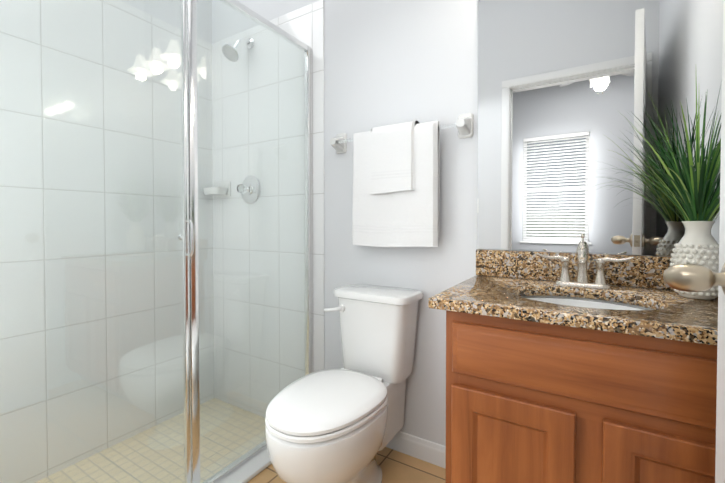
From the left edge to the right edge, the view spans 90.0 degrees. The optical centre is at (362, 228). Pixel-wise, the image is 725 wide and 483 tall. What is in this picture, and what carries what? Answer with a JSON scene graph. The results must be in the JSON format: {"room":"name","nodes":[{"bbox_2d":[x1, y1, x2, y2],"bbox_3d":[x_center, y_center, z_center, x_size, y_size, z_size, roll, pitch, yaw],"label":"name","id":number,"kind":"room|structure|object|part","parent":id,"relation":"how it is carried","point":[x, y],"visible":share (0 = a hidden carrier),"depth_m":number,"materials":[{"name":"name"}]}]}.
{"room":"bathroom","nodes":[
{"label":"bathroom","id":0,"kind":"room"},
{"bbox_2d":[120,0,211,43],"bbox_3d":[-1.450,-0.465,1.752,0.120,3.000,1.570,1,1,32],"label":"wall","id":1,"kind":"structure","parent":0,"point":[166,8],"depth_m":2.16,"materials":[{"name":"white paint"}]},
{"bbox_2d":[0,0,213,482],"bbox_3d":[-1.364,-0.031,1.777,0.006,2.330,1.450,1,1,32],"label":"tiled wall","id":2,"kind":"structure","parent":1,"relation":"attached to","point":[207,156],"depth_m":1.80,"materials":[{"name":"white tile"}]},
{"bbox_2d":[216,447,271,482],"bbox_3d":[-0.629,1.081,1.343,0.127,0.122,1.436,1,1,32],"label":"sill","id":3,"kind":"structure","parent":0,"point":[252,467],"depth_m":1.53,"materials":[{"name":"white stone"}]},
{"bbox_2d":[0,0,311,482],"bbox_3d":[-0.661,0.032,1.345,0.088,1.974,1.436,1,1,32],"label":"shower enclosure","id":4,"kind":"object","parent":3,"relation":"on","point":[188,236],"visible":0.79,"depth_m":1.35,"materials":[{"name":"clear glass"}]},
{"bbox_2d":[247,447,445,482],"bbox_3d":[0.100,1.129,0.929,1.790,0.160,1.630,1,1,32],"label":"floor","id":5,"kind":"structure","parent":0,"point":[397,466],"depth_m":1.55,"materials":[{"name":"beige tile"}]},
{"bbox_2d":[265,283,422,482],"bbox_3d":[-0.066,0.658,1.417,0.384,0.766,0.720,1,1,32],"label":"toilet","id":6,"kind":"object","parent":5,"relation":"on","point":[345,424],"visible":1,"depth_m":1.33,"materials":[{"name":"white ceramic"}]},
{"bbox_3d":[-0.124,0.619,1.319,0.374,0.052,0.492,1,1,32],"label":"seat","id":7,"kind":"part","parent":6,"relation":"part of","materials":[{"name":"white plastic"}]},
{"bbox_3d":[-0.124,0.353,1.606,0.082,0.033,0.049,1,1,32],"label":"lever","id":8,"kind":"part","parent":6,"relation":"part of","materials":[{"name":"white plastic"}]},
{"bbox_3d":[0.068,0.290,1.625,0.380,0.037,0.216,1,1,32],"label":"tank lid","id":9,"kind":"part","parent":6,"relation":"part of","materials":[{"name":"white ceramic"}]},
{"bbox_3d":[0.068,0.474,1.628,0.345,0.330,0.190,1,1,32],"label":"tank","id":10,"kind":"part","parent":6,"relation":"part of","materials":[{"name":"white ceramic"}]},
{"bbox_2d":[428,234,717,482],"bbox_3d":[0.654,0.533,1.073,0.762,1.023,0.543,1,1,32],"label":"bathroom vanity","id":11,"kind":"object","parent":5,"relation":"on","point":[581,365],"visible":1,"depth_m":0.89,"materials":[{"name":"brown wood"}]},
{"bbox_3d":[0.379,0.680,0.943,0.298,0.487,0.020,1,1,32],"label":"door","id":12,"kind":"part","parent":11,"relation":"part of","materials":[{"name":"brown wood"}]},
{"bbox_3d":[0.535,0.334,0.841,0.666,0.140,0.020,1,1,32],"label":"drawer","id":13,"kind":"part","parent":11,"relation":"part of","materials":[{"name":"brown wood"}]},
{"bbox_2d":[536,234,633,288],"bbox_3d":[0.721,0.107,1.189,0.276,0.174,0.128,1,1,32],"label":"faucet","id":14,"kind":"object","parent":11,"relation":"on","point":[582,252],"depth_m":1.21,"materials":[{"name":"silver metal"}]},
{"bbox_2d":[521,296,652,309],"bbox_3d":[0.636,0.303,1.054,0.429,0.152,0.330,1,1,32],"label":"sink","id":15,"kind":"object","parent":11,"relation":"in","point":[601,302],"depth_m":1.16,"materials":[{"name":"white ceramic"}]},
{"bbox_2d":[591,81,721,299],"bbox_3d":[0.832,-0.121,1.020,0.401,0.634,0.402,1,1,32],"label":"plant","id":16,"kind":"object","parent":11,"relation":"on","point":[693,190],"visible":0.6,"depth_m":1.00,"materials":[{"name":"green plant"}]},
{"bbox_3d":[0.686,0.684,0.754,0.313,0.487,0.020,1,1,32],"label":"door","id":17,"kind":"part","parent":11,"relation":"part of","materials":[{"name":"brown wood"}]},
{"bbox_2d":[212,0,670,445],"bbox_3d":[0.101,-0.466,1.788,2.720,3.000,0.120,1,1,32],"label":"wall","id":18,"kind":"structure","parent":0,"point":[388,62],"depth_m":1.66,"materials":[{"name":"white paint"}]},
{"bbox_2d":[212,0,323,417],"bbox_3d":[-0.595,-0.037,2.151,0.923,2.330,0.006,1,1,32],"label":"tiled wall","id":19,"kind":"structure","parent":18,"relation":"attached to","point":[305,24],"depth_m":2.12,"materials":[{"name":"white tile"}]},
{"bbox_2d":[203,181,230,197],"bbox_3d":[-0.926,-0.253,2.290,0.164,0.100,0.098,1,1,32],"label":"soap dish","id":20,"kind":"object","parent":19,"relation":"attached to","point":[221,190],"depth_m":2.28,"materials":[{"name":"white ceramic"}]},
{"bbox_2d":[222,38,253,61],"bbox_3d":[-0.720,-1.050,2.096,0.104,0.179,0.186,1,1,32],"label":"shower head","id":21,"kind":"object","parent":19,"relation":"attached to","point":[229,47],"depth_m":2.07},
{"bbox_2d":[237,175,260,203],"bbox_3d":[-0.699,-0.236,2.153,0.172,0.172,0.093,1,1,32],"label":"shower valve","id":22,"kind":"object","parent":19,"relation":"attached to","point":[246,180],"depth_m":2.16,"materials":[{"name":"silver metal"}]},
{"bbox_2d":[330,113,473,246],"bbox_3d":[0.134,-0.200,1.637,0.696,0.562,0.109,1,1,32],"label":"towel rail","id":23,"kind":"object","parent":18,"relation":"attached to","point":[396,187],"visible":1,"depth_m":1.57,"materials":[{"name":"white fabric"}]},
{"bbox_2d":[370,121,418,193],"bbox_3d":[0.144,-0.311,1.615,0.216,0.308,0.086,1,1,32],"label":"hand towel","id":24,"kind":"object","parent":23,"relation":"hanging from","point":[394,148],"depth_m":1.57,"materials":[{"name":"fabric"}]},
{"bbox_2d":[352,121,439,246],"bbox_3d":[0.138,-0.185,1.618,0.417,0.533,0.069,1,1,32],"label":"bath towel","id":25,"kind":"object","parent":23,"relation":"hanging from","point":[396,200],"depth_m":1.57,"materials":[{"name":"fabric"}]},
{"bbox_2d":[385,431,445,468],"bbox_3d":[0.151,0.991,1.704,0.833,0.090,0.013,1,1,32],"label":"baseboard","id":26,"kind":"structure","parent":18,"relation":"attached to","point":[420,448],"depth_m":1.62,"materials":[{"name":"white paint"}]},
{"bbox_2d":[476,249,673,289],"bbox_3d":[0.791,0.140,1.288,0.762,0.104,0.020,1,1,32],"label":"backsplash","id":27,"kind":"structure","parent":18,"relation":"attached to","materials":[{"name":"stone"}]},
{"bbox_2d":[477,0,722,255],"bbox_3d":[0.796,-0.521,1.284,0.758,1.213,0.006,1,1,32],"label":"mirror","id":28,"kind":"object","parent":18,"relation":"attached to","point":[561,83],"visible":0.83,"depth_m":1.28,"materials":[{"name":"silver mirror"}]},
{"bbox_3d":[-0.084,0.009,0.066,0.833,2.110,0.122,1,1,32],"label":"door frame","id":29,"kind":"structure","parent":0,"visible":0},
{"bbox_2d":[663,0,724,482],"bbox_3d":[0.462,0.014,0.259,0.215,2.078,0.790,0,1,25],"label":"door","id":30,"kind":"structure","parent":29,"relation":"attached to","point":[688,277],"depth_m":0.60,"materials":[{"name":"white paint"}]},
{"bbox_3d":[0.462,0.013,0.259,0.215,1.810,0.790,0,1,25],"label":"knob","id":31,"kind":"part","parent":30,"relation":"part of","materials":[{"name":"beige metal"}]},
{"label":"outside","id":32,"kind":"structure","parent":0,"visible":0},
{"bbox_2d":[35,398,265,482],"bbox_3d":[-1.073,1.167,1.619,0.930,0.060,1.690,1,1,32],"label":"floor","id":33,"kind":"structure","parent":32,"point":[204,460],"depth_m":1.84,"materials":[{"name":"tile"}]}
]}

